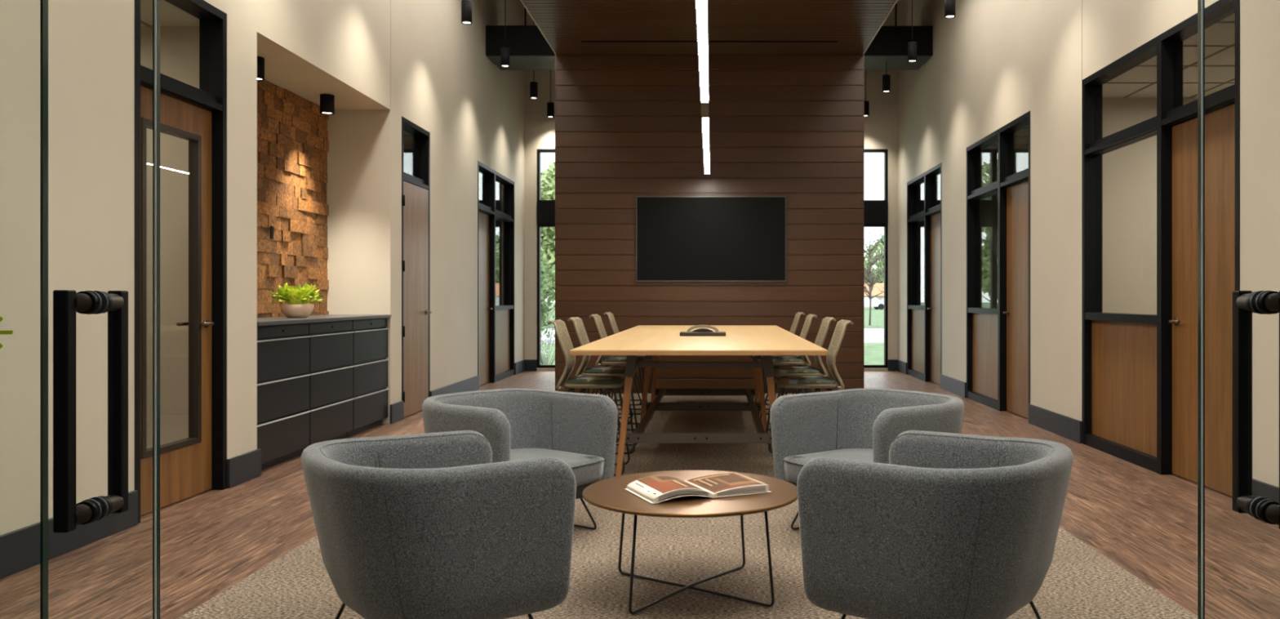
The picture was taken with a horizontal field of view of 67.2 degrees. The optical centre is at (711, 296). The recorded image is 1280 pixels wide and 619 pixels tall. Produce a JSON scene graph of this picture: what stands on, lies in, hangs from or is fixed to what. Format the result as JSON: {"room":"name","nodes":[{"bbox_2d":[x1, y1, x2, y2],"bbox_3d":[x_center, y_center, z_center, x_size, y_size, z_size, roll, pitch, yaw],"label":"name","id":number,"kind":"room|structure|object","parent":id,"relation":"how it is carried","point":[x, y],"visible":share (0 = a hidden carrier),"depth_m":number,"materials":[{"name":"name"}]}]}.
{"room":"office","nodes":[
{"label":"office","id":0,"kind":"room"},
{"bbox_2d":[140,26,199,448],"bbox_3d":[-4.970,-0.350,5.380,3.280,3.200,2.520,0,0,0],"label":"wall","id":1,"kind":"structure","parent":0,"point":[179,45],"depth_m":6.56,"materials":[{"name":"beige paint"}]},
{"bbox_2d":[140,20,151,26],"bbox_3d":[-4.930,-1.848,5.380,3.200,0.008,2.360,0,0,0],"label":"trim","id":2,"kind":"structure","parent":1,"relation":"attached to","point":[141,22],"depth_m":6.49,"materials":[{"name":"grey tile"}]},
{"bbox_2d":[140,0,199,26],"bbox_3d":[-4.930,-1.900,5.380,3.200,0.100,2.360,0,0,0],"label":"ceiling","id":3,"kind":"structure","parent":0,"point":[171,15],"depth_m":6.32,"materials":[{"name":"beige paint"}]},
{"bbox_2d":[0,0,524,534],"bbox_3d":[-3.540,-2.000,7.125,0.740,6.500,18.650,0,0,0],"label":"wall","id":4,"kind":"structure","parent":0,"point":[444,82],"depth_m":6.54,"materials":[{"name":"beige paint"}]},
{"bbox_2d":[134,0,226,523],"bbox_3d":[-3.258,-0.300,5.777,0.184,3.100,1.001,0,0,0],"label":"door","id":5,"kind":"structure","parent":4,"relation":"in","point":[193,464],"depth_m":6.05,"materials":[{"name":"brown wood"}]},
{"bbox_2d":[257,56,264,81],"bbox_3d":[-3.520,-1.766,7.420,0.124,0.172,0.124,0,0,0],"label":"ceiling lamp","id":6,"kind":"object","parent":4,"relation":"attached to","point":[260,60],"visible":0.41,"depth_m":7.39,"materials":[{"name":"black metal"}]},
{"bbox_2d":[0,359,525,578],"bbox_3d":[-3.159,1.155,7.050,0.022,0.190,18.500,0,0,0],"label":"baseboard","id":7,"kind":"structure","parent":4,"relation":"attached to","point":[20,548],"depth_m":4.92,"materials":[{"name":"grey"}]},
{"bbox_2d":[320,93,334,115],"bbox_3d":[-3.520,-1.766,8.800,0.124,0.172,0.124,0,0,0],"label":"ceiling lamp","id":8,"kind":"object","parent":4,"relation":"attached to","point":[326,100],"visible":1,"depth_m":8.75,"materials":[{"name":"black metal"}]},
{"bbox_2d":[390,0,391,110],"bbox_3d":[-3.170,-3.550,9.490,0.002,3.400,0.008,0,0,0],"label":"trim","id":9,"kind":"structure","parent":4,"relation":"attached to","point":[390,0],"depth_m":9.49,"materials":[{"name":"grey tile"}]},
{"bbox_2d":[401,116,431,417],"bbox_3d":[-3.212,-0.300,10.320,0.217,3.100,0.980,0,0,0],"label":"door","id":10,"kind":"structure","parent":4,"relation":"in","point":[415,190],"depth_m":10.33,"materials":[{"name":"brown wood"}]},
{"bbox_2d":[477,160,514,385],"bbox_3d":[-3.243,-0.300,14.245,0.154,3.100,2.430,0,0,0],"label":"door","id":11,"kind":"structure","parent":4,"relation":"in","point":[495,323],"depth_m":14.03,"materials":[{"name":"black metal"}]},
{"bbox_3d":[-2.590,-4.380,8.650,1.080,0.540,9.300,0,0,0],"label":"air duct","id":12,"kind":"object","parent":4,"relation":"attached to","visible":0},
{"bbox_2d":[461,0,471,24],"bbox_3d":[-2.690,-3.560,10.560,0.115,1.100,0.115,0,0,0],"label":"pendant lamp","id":13,"kind":"object","parent":12,"relation":"hanging from","point":[466,5],"visible":1,"depth_m":10.51,"materials":[{"name":"black metal"}]},
{"bbox_2d":[500,0,509,67],"bbox_3d":[-2.690,-3.560,12.540,0.115,1.100,0.115,0,0,0],"label":"pendant lamp","id":14,"kind":"object","parent":12,"relation":"hanging from","point":[504,51],"visible":1,"depth_m":12.50,"materials":[{"name":"black metal"}]},
{"bbox_2d":[257,79,328,317],"bbox_3d":[-3.794,-0.800,8.093,0.032,2.098,2.783,0,0,0],"label":"wall","id":15,"kind":"structure","parent":0,"point":[293,143],"depth_m":8.63,"materials":[{"name":"brown wood"}]},
{"bbox_2d":[270,226,273,239],"bbox_3d":[-3.748,-0.550,8.190,0.012,0.110,0.044,0,0,0],"label":"wall switch","id":16,"kind":"object","parent":15,"relation":"attached to","point":[271,227],"visible":1,"depth_m":8.18,"materials":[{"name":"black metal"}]},
{"bbox_2d":[403,143,414,176],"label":"window","id":17,"kind":"structure","parent":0,"point":[408,148],"depth_m":11.60,"materials":[{"name":"clear glass"}]},
{"bbox_2d":[403,130,414,143],"bbox_3d":[-4.930,-1.900,10.610,3.200,0.100,1.980,0,0,0],"label":"ceiling","id":18,"kind":"structure","parent":0,"point":[406,140],"depth_m":11.26,"materials":[{"name":"grey tile"}]},
{"bbox_2d":[479,187,504,305],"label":"window","id":19,"kind":"structure","parent":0,"point":[500,192],"depth_m":16.20,"materials":[{"name":"glass"}]},
{"bbox_2d":[479,173,501,187],"bbox_3d":[-4.930,-1.848,13.950,3.200,0.008,4.500,0,0,0],"label":"trim","id":20,"kind":"structure","parent":19,"relation":"attached to","point":[479,173],"depth_m":15.58,"materials":[{"name":"white"}]},
{"bbox_2d":[479,171,504,187],"bbox_3d":[-4.930,-1.900,13.950,3.200,0.100,4.500,0,0,0],"label":"ceiling","id":21,"kind":"structure","parent":0,"point":[481,175],"depth_m":15.62,"materials":[{"name":"grey tile"}]},
{"bbox_2d":[0,370,1279,618],"bbox_3d":[0.000,1.310,7.125,14.400,0.120,18.650,0,0,0],"label":"floor","id":22,"kind":"structure","parent":0,"point":[1144,521],"depth_m":4.97,"materials":[{"name":"brown wood"}]},
{"bbox_2d":[257,323,311,470],"bbox_3d":[-3.438,0.728,7.164,0.523,1.045,0.925,0,0,0],"label":"file cabinet","id":23,"kind":"object","parent":22,"relation":"on","point":[282,350],"visible":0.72,"depth_m":7.14,"materials":[{"name":"black metal"}]},
{"bbox_2d":[302,320,354,452],"bbox_3d":[-3.438,0.728,8.093,0.523,1.045,0.925,0,0,0],"label":"file cabinet","id":24,"kind":"object","parent":22,"relation":"on","point":[331,343],"visible":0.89,"depth_m":8.07,"materials":[{"name":"black metal"}]},
{"bbox_2d":[257,314,391,325],"bbox_3d":[-3.453,0.188,8.093,0.590,0.030,2.778,0,0,0],"label":"countertop","id":25,"kind":"structure","parent":24,"relation":"on","point":[330,317],"depth_m":7.92,"materials":[{"name":"grey stone"}]},
{"bbox_2d":[267,282,325,317],"bbox_3d":[-3.448,0.024,7.991,0.453,0.299,0.425,0,0,-26],"label":"potted plant","id":26,"kind":"object","parent":25,"relation":"on","point":[291,295],"visible":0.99,"depth_m":7.90,"materials":[{"name":"green plant"}]},
{"bbox_2d":[280,303,314,317],"bbox_3d":[-3.440,0.116,7.980,0.262,0.115,0.262,0,0,0],"label":"bowl","id":27,"kind":"object","parent":25,"relation":"on","point":[290,310],"depth_m":7.89,"materials":[{"name":"beige ceramic"}]},
{"bbox_2d":[346,317,389,436],"bbox_3d":[-3.438,0.728,9.022,0.523,1.045,0.925,0,0,0],"label":"file cabinet","id":28,"kind":"object","parent":22,"relation":"on","point":[371,336],"visible":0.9,"depth_m":8.98,"materials":[{"name":"black metal"}]},
{"bbox_2d":[177,393,1197,618],"bbox_3d":[-0.086,1.247,7.150,3.957,0.006,10.500,0,0,0],"label":"carpet","id":29,"kind":"object","parent":22,"relation":"on","point":[1080,581],"visible":0.22,"depth_m":4.32,"materials":[{"name":"beige carpet"}]},
{"bbox_2d":[301,430,576,618],"bbox_3d":[-0.994,0.879,3.340,0.780,0.724,0.874,0,0,-34],"label":"armchair","id":30,"kind":"object","parent":29,"relation":"on","point":[416,526],"visible":1,"depth_m":3.02,"materials":[{"name":"grey fabric"}]},
{"bbox_2d":[422,387,617,529],"bbox_3d":[-1.049,0.879,5.051,0.780,0.724,0.874,0,0,36],"label":"armchair","id":31,"kind":"object","parent":29,"relation":"on","point":[579,429],"visible":0.48,"depth_m":5.17,"materials":[{"name":"grey fabric"}]},
{"bbox_2d":[510,448,604,485],"bbox_3d":[-0.995,0.906,5.012,0.632,0.140,0.684,0,0,36],"label":"seat cushion","id":32,"kind":"object","parent":31,"relation":"on","point":[587,464],"depth_m":5.05,"materials":[{"name":"grey fabric"}]},
{"bbox_2d":[547,319,630,475],"bbox_3d":[-0.879,0.701,6.870,0.561,1.077,0.446,0,0,0],"label":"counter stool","id":33,"kind":"object","parent":29,"relation":"on","point":[584,382],"visible":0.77,"depth_m":6.74,"materials":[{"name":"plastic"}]},
{"bbox_2d":[567,316,637,453],"bbox_3d":[-0.879,0.701,7.800,0.561,1.077,0.446,0,0,0],"label":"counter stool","id":34,"kind":"object","parent":29,"relation":"on","point":[580,331],"visible":0.41,"depth_m":7.69,"materials":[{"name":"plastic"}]},
{"bbox_2d":[588,314,647,430],"bbox_3d":[-0.879,0.701,9.150,0.561,1.077,0.446,0,0,0],"label":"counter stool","id":35,"kind":"object","parent":29,"relation":"on","point":[608,361],"visible":0.41,"depth_m":8.99,"materials":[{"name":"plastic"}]},
{"bbox_2d":[603,311,655,414],"bbox_3d":[-0.879,0.701,10.350,0.561,1.077,0.446,0,0,0],"label":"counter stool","id":36,"kind":"object","parent":29,"relation":"on","point":[611,316],"visible":0.34,"depth_m":10.20,"materials":[{"name":"fabric"}]},
{"bbox_2d":[582,470,797,613],"bbox_3d":[-0.083,1.026,4.045,0.914,0.432,0.914,0,0,0],"label":"coffee table","id":37,"kind":"object","parent":29,"relation":"on","point":[610,494],"visible":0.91,"depth_m":3.86,"materials":[{"name":"brown wood"}]},
{"bbox_2d":[624,472,771,503],"bbox_3d":[-0.058,0.784,4.010,0.532,0.048,0.318,0,0,-25],"label":"open book","id":38,"kind":"object","parent":37,"relation":"on","point":[655,488],"visible":1,"depth_m":3.95,"materials":[{"name":"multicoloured paper"}]},
{"bbox_2d":[646,480,682,492],"bbox_3d":[-0.191,0.766,3.906,0.088,0.012,0.200,0,0,-25],"label":"photo","id":39,"kind":"object","parent":38,"relation":"on","point":[655,486],"depth_m":3.89},
{"bbox_2d":[649,475,686,482],"bbox_3d":[-0.173,0.772,4.045,0.140,0.023,0.120,0,0,-25],"label":"photo","id":40,"kind":"object","parent":38,"relation":"on","point":[655,478],"depth_m":4.02},
{"bbox_2d":[656,475,682,480],"bbox_3d":[-0.175,0.766,4.044,0.095,0.012,0.080,0,0,-25],"label":"photo","id":41,"kind":"object","parent":38,"relation":"on","point":[658,477],"depth_m":4.03},
{"bbox_2d":[637,475,704,493],"bbox_3d":[-0.164,0.772,3.964,0.192,0.023,0.300,0,0,-25],"label":"page","id":42,"kind":"object","parent":38,"relation":"on","point":[655,483],"depth_m":3.91,"materials":[{"name":"brown paper"}]},
{"bbox_2d":[672,480,688,486],"bbox_3d":[-0.128,0.761,3.929,0.015,0.002,0.150,0,0,-24],"label":"photo","id":43,"kind":"object","parent":38,"relation":"on","point":[677,482],"depth_m":3.92},
{"bbox_2d":[670,480,701,488],"bbox_3d":[-0.126,0.770,3.985,0.085,0.018,0.250,0,0,-25],"label":"photo","id":44,"kind":"object","parent":38,"relation":"on","point":[680,483],"depth_m":3.91},
{"bbox_2d":[693,473,728,480],"bbox_3d":[0.002,0.779,4.155,0.170,0.013,0.015,0,0,-25],"label":"photo","id":45,"kind":"object","parent":38,"relation":"on","point":[699,478],"depth_m":4.15},
{"bbox_2d":[700,480,730,490],"bbox_3d":[0.017,0.783,3.989,0.080,0.011,0.140,0,0,-24],"label":"photo","id":46,"kind":"object","parent":38,"relation":"on","point":[708,485],"depth_m":3.99},
{"bbox_2d":[686,472,764,492],"bbox_3d":[0.060,0.783,4.065,0.236,0.017,0.293,0,0,-25],"label":"page","id":47,"kind":"object","parent":38,"relation":"on","point":[721,482],"depth_m":4.02,"materials":[{"name":"brown paper"}]},
{"bbox_2d":[711,473,750,483],"bbox_3d":[0.084,0.774,4.108,0.100,0.002,0.180,0,0,-25],"label":"photo","id":48,"kind":"object","parent":38,"relation":"on","point":[722,477],"depth_m":4.10},
{"bbox_2d":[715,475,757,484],"bbox_3d":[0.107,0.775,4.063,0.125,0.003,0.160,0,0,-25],"label":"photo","id":49,"kind":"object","parent":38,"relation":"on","point":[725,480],"depth_m":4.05},
{"bbox_2d":[734,472,764,484],"bbox_3d":[0.160,0.775,4.109,0.010,0.001,0.280,0,0,-25],"label":"photo","id":50,"kind":"object","parent":38,"relation":"on","point":[754,481],"depth_m":4.09},
{"bbox_2d":[569,324,827,476],"bbox_3d":[-0.065,0.795,9.010,1.684,0.897,5.480,0,0,0],"label":"table","id":51,"kind":"object","parent":29,"relation":"on","point":[649,340],"visible":0.98,"depth_m":6.71,"materials":[{"name":"brown wood"}]},
{"bbox_2d":[680,324,725,336],"bbox_3d":[-0.075,0.298,8.625,0.410,0.096,0.210,0,0,0],"label":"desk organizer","id":52,"kind":"object","parent":51,"relation":"on","point":[701,331],"visible":1,"depth_m":8.53,"materials":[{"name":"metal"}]},
{"bbox_2d":[680,331,725,336],"bbox_3d":[-0.075,0.329,8.620,0.410,0.034,0.200,0,0,0],"label":"tray","id":53,"kind":"object","parent":51,"relation":"on","point":[682,333],"depth_m":8.52,"materials":[{"name":"brown metal"}]},
{"bbox_2d":[752,311,804,414],"bbox_3d":[0.729,0.701,10.350,0.561,1.077,0.446,0,0,0],"label":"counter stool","id":54,"kind":"object","parent":29,"relation":"on","point":[797,315],"visible":0.27,"depth_m":10.21,"materials":[{"name":"fabric"}]},
{"bbox_2d":[758,313,817,430],"bbox_3d":[0.729,0.701,9.150,0.561,1.077,0.446,0,0,0],"label":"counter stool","id":55,"kind":"object","parent":29,"relation":"on","point":[797,361],"visible":0.44,"depth_m":8.98,"materials":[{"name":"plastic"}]},
{"bbox_2d":[765,316,835,453],"bbox_3d":[0.729,0.701,7.800,0.561,1.077,0.446,0,0,0],"label":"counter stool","id":56,"kind":"object","parent":29,"relation":"on","point":[779,371],"visible":0.41,"depth_m":7.65,"materials":[{"name":"beige fabric"}]},
{"bbox_2d":[772,319,853,461],"bbox_3d":[0.729,0.701,6.870,0.561,1.077,0.446,0,0,0],"label":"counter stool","id":57,"kind":"object","parent":29,"relation":"on","point":[793,382],"visible":0.62,"depth_m":6.73,"materials":[{"name":"beige fabric"}]},
{"bbox_2d":[769,387,964,529],"bbox_3d":[0.864,0.879,5.051,0.780,0.724,0.874,0,0,-36],"label":"armchair","id":58,"kind":"object","parent":29,"relation":"on","point":[863,424],"visible":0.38,"depth_m":5.18,"materials":[{"name":"grey fabric"}]},
{"bbox_2d":[783,448,873,482],"bbox_3d":[0.810,0.906,5.012,0.632,0.140,0.684,0,0,-36],"label":"seat cushion","id":59,"kind":"object","parent":58,"relation":"on","point":[794,459],"depth_m":5.08,"materials":[{"name":"grey fabric"}]},
{"bbox_2d":[796,430,1073,618],"bbox_3d":[0.830,0.879,3.341,0.780,0.724,0.874,0,0,34],"label":"armchair","id":60,"kind":"object","parent":29,"relation":"on","point":[954,526],"visible":1,"depth_m":3.02,"materials":[{"name":"grey fabric"}]},
{"bbox_2d":[555,53,862,393],"bbox_3d":[-0.021,-1.065,12.550,3.968,4.630,0.300,0,0,0],"label":"wall","id":61,"kind":"structure","parent":0,"point":[628,126],"depth_m":12.40,"materials":[{"name":"brown wood"}]},
{"bbox_2d":[520,0,897,54],"bbox_3d":[-0.021,-3.253,7.300,3.980,0.254,10.200,0,0,0],"label":"trim","id":62,"kind":"structure","parent":61,"relation":"attached to","point":[522,1],"depth_m":11.10,"materials":[{"name":"beige"}]},
{"bbox_2d":[555,54,864,391],"bbox_3d":[-0.021,-0.940,12.555,3.992,4.380,0.310,0,0,0],"label":"trim","id":63,"kind":"structure","parent":61,"relation":"attached to","point":[555,55],"depth_m":12.40,"materials":[{"name":"brown wood"}]},
{"bbox_2d":[635,195,786,281],"bbox_3d":[0.000,-0.746,12.374,1.935,1.101,0.042,0,0,0],"label":"television","id":64,"kind":"object","parent":61,"relation":"attached to","point":[679,238],"visible":1,"depth_m":12.35,"materials":[{"name":"grey"}]},
{"bbox_2d":[522,0,896,54],"bbox_3d":[-0.021,-3.255,7.310,3.948,0.250,10.220,0,0,0],"label":"ceiling","id":65,"kind":"structure","parent":0,"point":[565,24],"depth_m":11.06,"materials":[{"name":"brown wood"}]},
{"bbox_2d":[694,0,709,102],"bbox_3d":[-0.050,-2.329,4.975,0.068,1.601,5.150,0,0,0],"label":"linear pendant","id":66,"kind":"object","parent":65,"relation":"hanging from","point":[701,6],"visible":1,"depth_m":5.83,"materials":[{"name":"white plastic"}]},
{"bbox_2d":[700,102,709,117],"bbox_3d":[-0.050,-1.575,7.885,0.068,0.090,0.600,0,0,0],"label":"connector","id":67,"kind":"object","parent":66,"relation":"attached to","point":[704,106],"visible":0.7,"depth_m":7.85,"materials":[{"name":"brown metal"}]},
{"bbox_2d":[701,117,710,173],"bbox_3d":[-0.050,-2.329,10.070,0.068,1.601,3.700,0,0,0],"label":"linear pendant","id":68,"kind":"object","parent":65,"relation":"hanging from","point":[705,121],"visible":0.67,"depth_m":9.55,"materials":[{"name":"white plastic"}]},
{"bbox_2d":[524,0,897,370],"bbox_3d":[0.000,-2.000,16.375,6.340,6.500,0.150,0,0,0],"label":"wall","id":69,"kind":"structure","parent":0,"point":[881,126],"depth_m":16.30,"materials":[{"name":"beige paint"}]},
{"bbox_2d":[536,149,555,367],"bbox_3d":[-2.310,-0.655,16.352,1.300,3.710,0.135,0,0,0],"label":"window","id":70,"kind":"structure","parent":69,"relation":"in","point":[545,209],"depth_m":16.30,"materials":[{"name":"black metal"}]},
{"bbox_2d":[525,359,897,370],"bbox_3d":[0.000,1.155,16.289,6.340,0.190,0.022,0,0,0],"label":"baseboard","id":71,"kind":"structure","parent":69,"relation":"attached to","point":[531,364],"depth_m":16.28,"materials":[{"name":"grey"}]},
{"bbox_2d":[864,149,888,367],"bbox_3d":[2.350,-0.655,16.352,1.300,3.710,0.135,0,0,0],"label":"window","id":72,"kind":"structure","parent":69,"relation":"in","point":[876,211],"depth_m":16.30,"materials":[{"name":"black metal"}]},
{"bbox_2d":[916,173,940,187],"bbox_3d":[4.930,-1.900,14.300,3.200,0.100,3.800,0,0,0],"label":"ceiling","id":73,"kind":"structure","parent":0,"point":[938,175],"depth_m":15.73,"materials":[{"name":"grey tile"}]},
{"bbox_2d":[979,124,1028,152],"bbox_3d":[4.930,-1.900,10.650,3.200,0.100,3.300,0,0,0],"label":"ceiling","id":74,"kind":"structure","parent":0,"point":[1019,142],"depth_m":11.62,"materials":[{"name":"beige paint"}]},
{"bbox_2d":[1013,127,1028,151],"bbox_3d":[4.930,-1.848,10.650,3.200,0.008,3.300,0,0,0],"label":"trim","id":75,"kind":"structure","parent":74,"relation":"attached to","point":[1024,127],"depth_m":11.60,"materials":[{"name":"black metal"}]},
{"bbox_2d":[916,97,1197,314],"bbox_3d":[4.970,-0.350,10.400,3.280,3.200,11.760,0,0,0],"label":"wall","id":76,"kind":"structure","parent":0,"point":[1129,172],"depth_m":8.90,"materials":[{"name":"beige paint"}]},
{"bbox_2d":[1104,22,1235,97],"bbox_3d":[4.930,-1.848,6.750,3.200,0.008,4.300,0,0,0],"label":"trim","id":77,"kind":"structure","parent":76,"relation":"attached to","point":[1233,45],"depth_m":7.68,"materials":[{"name":"black metal"}]},
{"bbox_2d":[897,0,1279,487],"bbox_3d":[3.250,-2.000,7.125,0.160,6.500,18.650,0,0,0],"label":"wall","id":78,"kind":"structure","parent":0,"point":[994,63],"depth_m":8.98,"materials":[{"name":"beige paint"}]},
{"bbox_2d":[906,162,942,384],"bbox_3d":[3.243,-0.300,14.365,0.154,3.100,2.330,0,0,0],"label":"door","id":79,"kind":"structure","parent":78,"relation":"in","point":[924,322],"depth_m":14.20,"materials":[{"name":"black metal"}]},
{"bbox_2d":[966,111,1030,417],"bbox_3d":[3.243,-0.300,10.727,0.154,3.100,2.386,0,0,0],"label":"door","id":80,"kind":"structure","parent":78,"relation":"in","point":[998,340],"depth_m":10.54,"materials":[{"name":"brown wood"}]},
{"bbox_2d":[1081,0,1082,79],"bbox_3d":[3.170,-3.550,8.209,0.002,3.400,0.008,0,0,0],"label":"trim","id":81,"kind":"structure","parent":78,"relation":"attached to","point":[1082,0],"depth_m":8.21,"materials":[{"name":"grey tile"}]},
{"bbox_2d":[897,359,1279,502],"bbox_3d":[3.159,1.155,7.050,0.022,0.190,18.500,0,0,0],"label":"baseboard","id":82,"kind":"structure","parent":78,"relation":"attached to","point":[1063,425],"depth_m":8.83,"materials":[{"name":"grey"}]},
{"bbox_2d":[1081,0,1239,496],"bbox_3d":[3.243,-0.300,6.976,0.154,3.100,2.443,0,0,0],"label":"door","id":83,"kind":"structure","parent":78,"relation":"in","point":[1140,371],"depth_m":6.76,"materials":[{"name":"brown wood"}]},
{"bbox_2d":[1102,13,1235,97],"bbox_3d":[4.930,-1.900,6.750,3.200,0.100,4.300,0,0,0],"label":"ceiling","id":84,"kind":"structure","parent":0,"point":[1217,34],"depth_m":7.85,"materials":[{"name":"beige paint"}]},
{"bbox_3d":[0.000,-5.300,8.875,6.660,0.100,15.150,0,0,0],"label":"ceiling","id":85,"kind":"structure","parent":0,"visible":0},
{"bbox_2d":[485,8,556,70],"bbox_3d":[-2.535,-4.319,13.975,1.270,1.861,0.970,0,0,0],"label":"air duct","id":86,"kind":"object","parent":85,"relation":"hanging from","point":[529,50],"visible":0.59,"depth_m":13.49,"materials":[{"name":"black metal"}]},
{"bbox_2d":[529,20,537,99],"bbox_3d":[-2.690,-4.130,14.560,0.115,2.240,0.115,0,0,0],"label":"pendant lamp","id":87,"kind":"object","parent":85,"relation":"hanging from","point":[533,85],"visible":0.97,"depth_m":14.51,"materials":[{"name":"black metal"}]},
{"bbox_2d":[546,70,554,117],"bbox_3d":[-2.690,-4.130,16.080,0.115,2.240,0.115,0,0,0],"label":"pendant lamp","id":88,"kind":"object","parent":85,"relation":"hanging from","point":[550,105],"visible":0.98,"depth_m":16.04,"materials":[{"name":"black metal"}]},
{"bbox_2d":[864,70,869,116],"bbox_3d":[2.570,-4.130,15.980,0.115,2.240,0.115,0,0,0],"label":"pendant lamp","id":89,"kind":"object","parent":85,"relation":"hanging from","point":[866,103],"visible":0.66,"depth_m":15.94,"materials":[{"name":"black metal"}]},
{"bbox_2d":[863,4,933,70],"bbox_3d":[2.535,-4.350,14.215,1.270,1.801,0.970,0,0,0],"label":"air duct","id":90,"kind":"object","parent":85,"relation":"hanging from","point":[890,44],"visible":0.59,"depth_m":13.73,"materials":[{"name":"black metal"}]},
{"bbox_2d":[882,62,890,93],"bbox_3d":[2.570,-3.232,14.090,0.115,0.445,0.115,0,0,0],"label":"pendant lamp","id":91,"kind":"object","parent":90,"relation":"hanging from","point":[886,78],"visible":1,"depth_m":14.04,"materials":[{"name":"black metal"}]},
{"bbox_2d":[907,0,916,62],"bbox_3d":[2.570,-4.130,12.270,0.115,2.240,0.115,0,0,0],"label":"pendant lamp","id":92,"kind":"object","parent":85,"relation":"hanging from","point":[912,46],"visible":1,"depth_m":12.23,"materials":[{"name":"black metal"}]},
{"bbox_2d":[944,0,955,18],"bbox_3d":[2.570,-4.130,10.330,0.115,2.240,0.115,0,0,0],"label":"pendant lamp","id":93,"kind":"object","parent":85,"relation":"hanging from","point":[949,5],"visible":1,"depth_m":10.28,"materials":[{"name":"black metal"}]},
{"bbox_3d":[0.000,-2.000,-0.340,6.340,6.500,3.920,0,0,0],"label":"wall","id":94,"kind":"structure","parent":0,"visible":0},
{"bbox_2d":[0,0,48,618],"bbox_3d":[-2.093,-0.295,1.499,2.106,3.090,0.014,0,0,0],"label":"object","id":95,"kind":"object","parent":94,"relation":"attached to","point":[43,3],"visible":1,"depth_m":1.50,"materials":[{"name":"teal"}]},
{"bbox_2d":[53,0,159,618],"bbox_3d":[-1.405,-0.205,1.440,1.151,2.890,0.146,0,0,0],"label":"door","id":96,"kind":"structure","parent":94,"relation":"in","point":[67,513],"depth_m":1.43,"materials":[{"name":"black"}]},
{"bbox_2d":[1197,0,1279,618],"bbox_3d":[1.308,-0.205,1.440,1.151,2.890,0.146,0,0,0],"label":"door","id":97,"kind":"structure","parent":94,"relation":"in","point":[1245,303],"depth_m":1.45,"materials":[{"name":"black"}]},
{"label":"outside","id":98,"kind":"structure","parent":0,"visible":0},
{"bbox_2d":[540,302,884,364],"bbox_3d":[0.000,1.410,128.950,180.000,0.120,222.100,0,0,0],"label":"lawn","id":99,"kind":"structure","parent":98,"point":[873,352],"depth_m":26.16,"materials":[{"name":"green plant"}]},
{"bbox_2d":[540,324,555,364],"bbox_3d":[-3.082,0.876,17.905,0.944,0.954,0.748,0,0,0],"label":"flowering shrub","id":100,"kind":"object","parent":99,"relation":"on","point":[543,345],"visible":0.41,"depth_m":17.95,"materials":[{"name":"green plant"}]},
{"bbox_2d":[540,161,555,323],"bbox_3d":[-8.322,-2.660,46.964,5.225,8.056,4.833,0,0,0],"label":"tree","id":101,"kind":"object","parent":99,"relation":"on","point":[547,178],"visible":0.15,"depth_m":45.53,"materials":[{"name":"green plant"}]},
{"bbox_2d":[864,240,884,284],"bbox_3d":[22.457,-3.154,138.457,9.103,10.832,9.033,0,0,0],"label":"tree","id":102,"kind":"object","parent":99,"relation":"on","point":[880,246],"visible":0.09,"depth_m":136.15,"materials":[{"name":"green plant"}]},
{"bbox_2d":[864,227,884,324],"bbox_3d":[7.601,-0.995,46.074,2.331,4.693,2.328,0,0,16],"label":"tree","id":103,"kind":"object","parent":99,"relation":"on","point":[868,273],"visible":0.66,"depth_m":46.00,"materials":[{"name":"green plant"}]},
{"bbox_2d":[864,283,884,307],"bbox_3d":[20.600,-0.200,120.000,7.800,3.100,4.800,0,0,0],"label":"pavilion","id":104,"kind":"object","parent":99,"relation":"on","point":[876,291],"visible":0.08,"depth_m":118.49,"materials":[{"name":"beige"}]},
{"bbox_2d":[864,297,884,309],"bbox_3d":[16.900,0.675,104.000,4.200,1.350,1.920,0,0,-6],"label":"car","id":105,"kind":"object","parent":99,"relation":"on","point":[877,304],"visible":0.46,"depth_m":103.20,"materials":[{"name":"white paint"}]},
{"bbox_2d":[875,231,884,275],"bbox_3d":[30.323,-5.462,150.048,10.409,13.646,9.968,0,0,0],"label":"tree","id":106,"kind":"object","parent":99,"relation":"on","point":[882,236],"visible":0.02,"depth_m":149.32,"materials":[{"name":"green plant"}]},
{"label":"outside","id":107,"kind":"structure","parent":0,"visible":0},
{"bbox_2d":[540,328,884,342],"bbox_3d":[0.000,1.420,35.450,180.000,0.100,14.100,0,0,0],"label":"road","id":108,"kind":"structure","parent":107,"point":[871,335],"depth_m":33.78,"materials":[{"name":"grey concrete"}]},
{"bbox_2d":[540,258,555,337],"bbox_3d":[-5.418,-0.004,30.090,2.325,3.023,2.200,0,0,0],"label":"tree","id":109,"kind":"object","parent":108,"relation":"on","point":[544,304],"visible":0.26,"depth_m":29.92,"materials":[{"name":"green plant"}]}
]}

